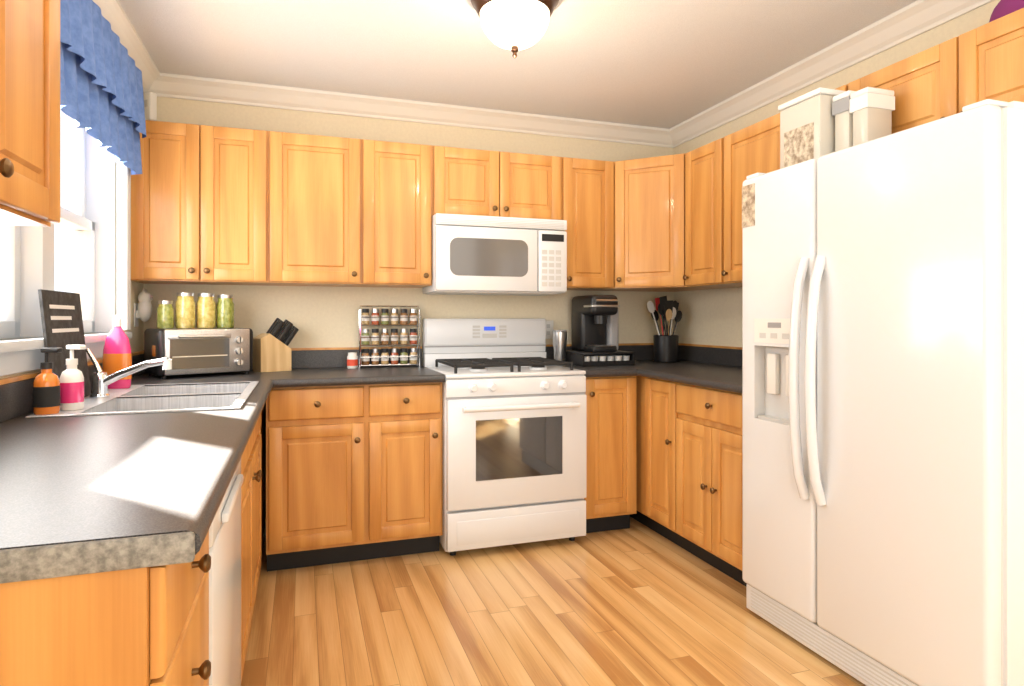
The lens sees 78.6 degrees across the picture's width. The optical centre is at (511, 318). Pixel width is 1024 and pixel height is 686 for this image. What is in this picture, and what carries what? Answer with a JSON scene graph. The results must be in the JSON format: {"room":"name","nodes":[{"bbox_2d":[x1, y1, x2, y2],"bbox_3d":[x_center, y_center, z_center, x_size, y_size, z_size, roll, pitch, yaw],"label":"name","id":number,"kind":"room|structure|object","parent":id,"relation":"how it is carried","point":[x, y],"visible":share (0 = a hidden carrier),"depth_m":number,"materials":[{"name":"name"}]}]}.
{"room":"kitchen","nodes":[
{"label":"kitchen","id":0,"kind":"room"},
{"bbox_2d":[0,162,147,378],"bbox_3d":[-1.168,-0.030,0.797,0.150,2.440,5.320,0,0,-19],"label":"wall","id":1,"kind":"structure","parent":0,"point":[137,340],"depth_m":3.04,"materials":[{"name":"paint"}]},
{"bbox_2d":[0,0,59,226],"bbox_3d":[-0.923,-0.560,0.869,0.356,0.760,0.670,0,0,-18],"label":"upper cabinet","id":2,"kind":"object","parent":1,"relation":"attached to","point":[29,112],"visible":1,"depth_m":1.10,"materials":[{"name":"brown wood"}]},
{"bbox_2d":[0,105,131,375],"bbox_3d":[-1.559,-0.395,2.038,0.193,1.100,1.630,0,0,-18],"label":"window","id":3,"kind":"structure","parent":1,"relation":"in","point":[26,263],"depth_m":2.54,"materials":[{"name":"grey glass"}]},
{"bbox_2d":[117,162,130,329],"bbox_3d":[-1.694,-0.475,2.731,0.020,1.050,0.160,0,0,-18],"label":"sheer curtain","id":4,"kind":"object","parent":3,"relation":"hanging from","point":[123,241],"visible":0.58,"depth_m":2.71,"materials":[{"name":"white fabric"}]},
{"bbox_2d":[60,0,146,174],"bbox_3d":[-1.456,-0.871,2.075,0.111,0.479,1.635,0,0,-18],"label":"valance","id":5,"kind":"object","parent":1,"relation":"attached to","point":[101,94],"visible":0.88,"depth_m":2.24,"materials":[{"name":"blue fabric"}]},
{"bbox_2d":[92,0,163,96],"bbox_3d":[-1.042,-1.202,0.802,0.090,0.095,5.149,0,0,-19],"label":"crown molding","id":6,"kind":"structure","parent":1,"relation":"attached to","point":[112,11],"depth_m":2.78,"materials":[{"name":"white"}]},
{"bbox_2d":[134,288,152,326],"bbox_3d":[-1.812,-0.055,3.076,0.072,0.190,0.080,0,0,-18],"label":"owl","id":7,"kind":"object","parent":1,"relation":"attached to","point":[143,309],"visible":1,"depth_m":3.05,"materials":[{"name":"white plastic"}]},
{"bbox_2d":[148,97,671,535],"bbox_3d":[-0.429,-0.030,3.787,3.150,2.440,0.120,0,0,-19],"label":"wall","id":8,"kind":"structure","parent":0,"point":[320,316],"depth_m":3.60,"materials":[{"name":"paint"}]},
{"bbox_2d":[143,92,156,120],"bbox_3d":[-1.857,-1.077,3.195,0.080,0.145,0.042,0,0,26],"label":"detector","id":9,"kind":"object","parent":8,"relation":"attached to","point":[150,103],"visible":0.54,"depth_m":3.17,"materials":[{"name":"white plastic"}]},
{"bbox_2d":[131,120,286,285],"bbox_3d":[-1.526,-0.560,3.181,0.680,0.760,0.328,0,0,-18],"label":"upper cabinet","id":10,"kind":"object","parent":8,"relation":"attached to","point":[214,205],"depth_m":3.03,"materials":[{"name":"brown wood"}]},
{"bbox_2d":[287,133,378,286],"bbox_3d":[-1.051,-0.560,3.340,0.588,0.760,0.328,0,0,-18],"label":"upper cabinet","id":11,"kind":"object","parent":8,"relation":"attached to","point":[333,182],"depth_m":3.21,"materials":[{"name":"brown wood"}]},
{"bbox_2d":[379,141,434,287],"bbox_3d":[-0.690,-0.560,3.461,0.440,0.760,0.328,0,0,-18],"label":"upper cabinet","id":12,"kind":"object","parent":8,"relation":"attached to","point":[406,170],"depth_m":3.33,"materials":[{"name":"brown wood"}]},
{"bbox_2d":[164,73,671,147],"bbox_3d":[-0.380,-1.202,3.692,2.940,0.095,0.090,0,0,-19],"label":"crown molding","id":13,"kind":"structure","parent":8,"relation":"attached to","point":[177,86],"depth_m":3.60,"materials":[{"name":"white"}]},
{"bbox_2d":[435,146,562,219],"bbox_3d":[-0.121,-0.751,3.651,0.758,0.378,0.328,0,0,-18],"label":"upper cabinet","id":14,"kind":"object","parent":8,"relation":"attached to","point":[467,181],"depth_m":3.49,"materials":[{"name":"brown wood"}]},
{"bbox_2d":[423,213,566,295],"bbox_3d":[-0.106,-0.349,3.608,0.754,0.417,0.398,0,0,-18],"label":"microwave","id":15,"kind":"object","parent":14,"relation":"attached to","point":[486,255],"visible":0.98,"depth_m":3.42,"materials":[{"name":"white"}]},
{"bbox_2d":[545,320,552,338],"bbox_3d":[0.228,0.070,3.937,0.072,0.116,0.008,0,0,-18],"label":"electrical outlet","id":16,"kind":"object","parent":8,"relation":"attached to","point":[548,329],"visible":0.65,"depth_m":3.94,"materials":[{"name":"white plastic"}]},
{"bbox_2d":[563,157,606,290],"bbox_3d":[0.431,-0.560,3.814,0.389,0.760,0.370,0,0,-18],"label":"upper cabinet","id":17,"kind":"object","parent":8,"relation":"attached to","point":[584,180],"depth_m":3.67,"materials":[{"name":"brown wood"}]},
{"bbox_2d":[607,153,722,291],"bbox_3d":[0.868,-0.560,3.830,0.679,0.760,0.616,0,0,-18],"label":"upper cabinet","id":18,"kind":"object","parent":8,"relation":"attached to","point":[646,196],"depth_m":3.64,"materials":[{"name":"brown wood"}]},
{"bbox_2d":[118,0,916,128],"bbox_3d":[0.401,-1.280,1.323,3.460,0.060,5.320,0,0,-18],"label":"ceiling","id":19,"kind":"structure","parent":0,"point":[667,64],"depth_m":2.89,"materials":[{"name":"white paint"}]},
{"bbox_2d":[471,0,558,57],"bbox_3d":[0.011,-1.129,2.426,0.344,0.240,0.344,0,0,-18],"label":"ceiling light","id":20,"kind":"object","parent":19,"relation":"attached to","point":[514,26],"visible":1,"depth_m":2.35,"materials":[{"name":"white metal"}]},
{"bbox_2d":[241,517,865,685],"bbox_3d":[0.639,1.215,0.611,5.160,0.050,6.820,0,0,-18],"label":"floor","id":21,"kind":"structure","parent":0,"point":[636,603],"depth_m":2.44,"materials":[{"name":"brown wood"}]},
{"bbox_2d":[0,531,210,685],"bbox_3d":[-0.805,0.753,0.913,0.608,0.875,0.428,0,0,-18],"label":"base cabinet","id":22,"kind":"object","parent":21,"relation":"on","point":[147,626],"depth_m":0.79,"materials":[{"name":"brown wood"}]},
{"bbox_2d":[0,350,279,583],"bbox_3d":[-1.148,0.240,2.020,0.660,0.152,2.770,0,0,-19],"label":"countertop","id":23,"kind":"structure","parent":22,"relation":"on","point":[87,494],"depth_m":1.08,"materials":[{"name":"stone"}]},
{"bbox_2d":[33,348,62,414],"bbox_3d":[-1.321,0.177,1.782,0.072,0.187,0.062,0,0,-18],"label":"soap","id":24,"kind":"object","parent":23,"relation":"on","point":[46,391],"visible":1,"depth_m":1.76,"materials":[{"name":"orange plastic"}]},
{"bbox_2d":[38,289,90,396],"bbox_3d":[-1.445,0.091,2.028,0.042,0.356,0.340,0,0,-18],"label":"sign","id":25,"kind":"object","parent":23,"relation":"on","point":[61,319],"visible":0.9,"depth_m":2.00,"materials":[{"name":"black"}]},
{"bbox_2d":[60,345,85,410],"bbox_3d":[-1.306,0.174,1.862,0.069,0.192,0.061,0,0,-18],"label":"soap","id":26,"kind":"object","parent":23,"relation":"on","point":[71,387],"visible":0.96,"depth_m":1.84,"materials":[{"name":"white plastic"}]},
{"bbox_2d":[102,315,131,388],"bbox_3d":[-1.530,0.129,2.422,0.103,0.282,0.056,0,0,-18],"label":"dish soap","id":27,"kind":"object","parent":23,"relation":"on","point":[117,354],"visible":0.92,"depth_m":2.40,"materials":[{"name":"pink plastic"}]},
{"bbox_2d":[25,348,258,479],"bbox_3d":[-1.220,0.281,2.214,0.548,0.359,0.846,0,0,-18],"label":"sink","id":28,"kind":"object","parent":23,"relation":"in","point":[149,398],"depth_m":2.18,"materials":[{"name":"silver metal"}]},
{"bbox_2d":[144,328,252,378],"bbox_3d":[-1.508,0.162,3.033,0.431,0.227,0.302,0,0,-44],"label":"toaster oven","id":29,"kind":"object","parent":23,"relation":"on","point":[201,350],"visible":1,"depth_m":2.93,"materials":[{"name":"silver metal"}]},
{"bbox_2d":[157,301,173,328],"bbox_3d":[-1.646,-0.018,2.969,0.072,0.131,0.072,0,0,-18],"label":"mason jar","id":30,"kind":"object","parent":29,"relation":"on","point":[165,314],"visible":1,"depth_m":2.94,"materials":[{"name":"green glass"}]},
{"bbox_2d":[175,293,194,327],"bbox_3d":[-1.588,-0.038,3.038,0.088,0.171,0.088,0,0,-18],"label":"mason jar","id":31,"kind":"object","parent":29,"relation":"on","point":[184,310],"visible":1,"depth_m":3.00,"materials":[{"name":"glass"}]},
{"bbox_2d":[196,293,215,327],"bbox_3d":[-1.519,-0.038,3.104,0.088,0.171,0.088,0,0,-18],"label":"mason jar","id":32,"kind":"object","parent":29,"relation":"on","point":[205,310],"visible":1,"depth_m":3.07,"materials":[{"name":"glass"}]},
{"bbox_2d":[216,295,233,327],"bbox_3d":[-1.450,-0.036,3.162,0.084,0.166,0.084,0,0,-18],"label":"mason jar","id":33,"kind":"object","parent":29,"relation":"on","point":[224,311],"visible":1,"depth_m":3.13,"materials":[{"name":"green glass"}]},
{"bbox_2d":[253,318,298,371],"bbox_3d":[-1.237,0.136,3.299,0.217,0.279,0.105,0,0,-43],"label":"knife block","id":34,"kind":"object","parent":23,"relation":"on","point":[271,351],"visible":1,"depth_m":3.25,"materials":[{"name":"brown wood"}]},
{"bbox_2d":[88,381,265,607],"bbox_3d":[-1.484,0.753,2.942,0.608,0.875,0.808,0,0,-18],"label":"base cabinet","id":35,"kind":"object","parent":21,"relation":"on","point":[149,398],"depth_m":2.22,"materials":[{"name":"brown wood"}]},
{"bbox_2d":[209,459,243,685],"bbox_3d":[-0.956,0.753,1.406,0.620,0.874,0.596,0,0,-18],"label":"dishwasher","id":36,"kind":"object","parent":21,"relation":"on","point":[225,597],"visible":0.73,"depth_m":1.43,"materials":[{"name":"white metal"}]},
{"bbox_2d":[266,382,442,571],"bbox_3d":[-0.824,0.752,3.254,0.823,0.875,0.636,0,0,-18],"label":"base cabinet","id":37,"kind":"object","parent":21,"relation":"on","point":[354,472],"visible":1,"depth_m":2.98,"materials":[{"name":"brown wood"}]},
{"bbox_2d":[280,346,444,386],"bbox_3d":[-0.798,0.239,3.245,0.781,0.150,0.670,0,0,-19],"label":"countertop","id":38,"kind":"structure","parent":37,"relation":"on","point":[310,367],"depth_m":3.25,"materials":[{"name":"stone"}]},
{"bbox_2d":[347,352,357,368],"bbox_3d":[-0.882,0.231,3.456,0.059,0.088,0.059,0,0,-18],"label":"jar","id":39,"kind":"object","parent":38,"relation":"on","point":[352,360],"visible":1,"depth_m":3.43,"materials":[{"name":"white plastic"}]},
{"bbox_2d":[359,306,419,367],"bbox_3d":[-0.698,0.101,3.566,0.336,0.348,0.081,0,0,-18],"label":"spice rack","id":40,"kind":"object","parent":38,"relation":"on","point":[365,337],"visible":1,"depth_m":3.55,"materials":[{"name":"silver metal"}]},
{"bbox_2d":[422,319,585,555],"bbox_3d":[-0.056,0.595,3.457,0.756,1.190,0.723,0,0,-18],"label":"range","id":41,"kind":"object","parent":21,"relation":"on","point":[514,434],"visible":0.94,"depth_m":3.19,"materials":[{"name":"white metal"}]},
{"bbox_2d":[584,376,636,532],"bbox_3d":[0.448,0.752,3.679,0.335,0.875,0.636,0,0,-18],"label":"base cabinet","id":42,"kind":"object","parent":21,"relation":"on","point":[611,454],"visible":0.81,"depth_m":3.41,"materials":[{"name":"brown wood"}]},
{"bbox_2d":[545,343,639,376],"bbox_3d":[0.428,0.239,3.664,0.287,0.150,0.652,0,0,-19],"label":"countertop","id":43,"kind":"structure","parent":42,"relation":"on","point":[625,370],"depth_m":3.52,"materials":[{"name":"stone"}]},
{"bbox_2d":[553,330,566,360],"bbox_3d":[0.289,0.172,3.784,0.088,0.206,0.088,0,0,-18],"label":"tumbler","id":44,"kind":"object","parent":43,"relation":"on","point":[559,341],"visible":0.79,"depth_m":3.75,"materials":[{"name":"silver metal"}]},
{"bbox_2d":[566,350,634,366],"bbox_3d":[0.511,0.236,3.790,0.335,0.078,0.340,0,0,-18],"label":"drawer","id":45,"kind":"object","parent":43,"relation":"on","point":[587,358],"visible":0.98,"depth_m":3.65,"materials":[{"name":"black plastic"}]},
{"bbox_2d":[571,295,619,351],"bbox_3d":[0.527,0.029,3.790,0.240,0.335,0.330,0,0,-18],"label":"coffee maker","id":46,"kind":"object","parent":45,"relation":"on","point":[594,323],"visible":1,"depth_m":3.76,"materials":[{"name":"black plastic"}]},
{"bbox_2d":[630,376,641,522],"bbox_3d":[0.918,0.752,3.794,0.608,0.876,0.716,0,0,-18],"label":"base cabinet","id":47,"kind":"object","parent":21,"relation":"on","point":[638,516],"depth_m":3.50,"materials":[{"name":"brown wood"}]},
{"bbox_2d":[642,376,665,537],"bbox_3d":[1.069,0.752,3.340,0.608,0.876,0.357,0,0,-18],"label":"base cabinet","id":48,"kind":"object","parent":21,"relation":"on","point":[653,390],"depth_m":3.33,"materials":[{"name":"brown wood"}]},
{"bbox_2d":[666,381,746,585],"bbox_3d":[1.192,0.752,2.973,0.608,0.876,0.665,0,0,-18],"label":"base cabinet","id":49,"kind":"object","parent":21,"relation":"on","point":[689,467],"depth_m":2.90,"materials":[{"name":"brown wood"}]},
{"bbox_2d":[632,343,741,392],"bbox_3d":[1.023,0.239,3.387,0.666,0.150,1.556,0,0,-19],"label":"countertop","id":50,"kind":"structure","parent":49,"relation":"on","point":[709,366],"depth_m":3.55,"materials":[{"name":"stone"}]},
{"bbox_2d":[647,296,681,362],"bbox_3d":[0.969,0.066,3.967,0.222,0.417,0.161,0,0,-18],"label":"utensil crock","id":51,"kind":"object","parent":50,"relation":"on","point":[665,348],"visible":1,"depth_m":3.92,"materials":[{"name":"black ceramic"}]},
{"bbox_2d":[742,99,1023,685],"bbox_3d":[1.363,0.297,2.166,0.740,1.745,0.970,0,0,-18],"label":"fridge","id":52,"kind":"object","parent":21,"relation":"on","point":[882,411],"visible":1,"depth_m":1.87,"materials":[{"name":"white metal"}]},
{"bbox_2d":[778,87,845,168],"bbox_3d":[1.208,-0.717,2.486,0.178,0.312,0.223,0,0,-18],"label":"container","id":53,"kind":"object","parent":52,"relation":"on","point":[807,126],"visible":0.56,"depth_m":2.42,"materials":[{"name":"beige plastic"}]},
{"bbox_2d":[832,90,855,151],"bbox_3d":[1.282,-0.700,2.345,0.128,0.277,0.078,0,0,-18],"label":"container","id":54,"kind":"object","parent":52,"relation":"on","point":[842,114],"visible":0.44,"depth_m":2.32,"materials":[{"name":"beige plastic"}]},
{"bbox_2d":[850,87,894,145],"bbox_3d":[1.308,-0.692,2.269,0.128,0.262,0.078,0,0,-18],"label":"container","id":55,"kind":"object","parent":52,"relation":"on","point":[871,109],"visible":0.81,"depth_m":2.24,"materials":[{"name":"beige plastic"}]},
{"bbox_2d":[1008,101,1023,108],"bbox_3d":[1.406,-0.576,1.849,0.200,0.030,0.280,0,0,-18],"label":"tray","id":56,"kind":"object","parent":52,"relation":"on","point":[1016,104],"visible":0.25,"depth_m":1.69,"materials":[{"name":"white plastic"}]},
{"bbox_2d":[672,0,999,346],"bbox_3d":[1.971,-0.030,1.848,0.150,2.440,5.320,0,0,-19],"label":"wall","id":57,"kind":"structure","parent":0,"point":[709,316],"depth_m":3.61,"materials":[{"name":"paint"}]},
{"bbox_2d":[683,143,710,286],"bbox_3d":[1.196,-0.560,3.404,0.328,0.760,0.407,0,0,-18],"label":"upper cabinet","id":58,"kind":"object","parent":57,"relation":"attached to","point":[697,161],"depth_m":3.42,"materials":[{"name":"brown wood"}]},
{"bbox_2d":[711,113,779,287],"bbox_3d":[1.305,-0.560,3.076,0.328,0.760,0.551,0,0,-18],"label":"upper cabinet","id":59,"kind":"object","parent":57,"relation":"attached to","point":[755,148],"depth_m":3.15,"materials":[{"name":"brown wood"}]},
{"bbox_2d":[668,0,993,147],"bbox_3d":[1.867,-1.202,1.776,0.090,0.095,5.149,0,0,-19],"label":"crown molding","id":60,"kind":"structure","parent":57,"relation":"attached to","point":[911,21],"depth_m":2.90,"materials":[{"name":"white"}]},
{"bbox_2d":[835,8,1023,133],"bbox_3d":[1.616,-0.775,2.149,0.328,0.330,0.956,0,0,-18],"label":"upper cabinet","id":61,"kind":"object","parent":57,"relation":"attached to","point":[952,76],"depth_m":2.07,"materials":[{"name":"brown wood"}]},
{"bbox_2d":[989,0,1023,21],"bbox_3d":[1.672,-1.006,1.938,0.240,0.130,0.340,0,0,-18],"label":"bag","id":62,"kind":"object","parent":61,"relation":"on","point":[1002,8],"visible":0.27,"depth_m":1.96,"materials":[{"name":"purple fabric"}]}
]}

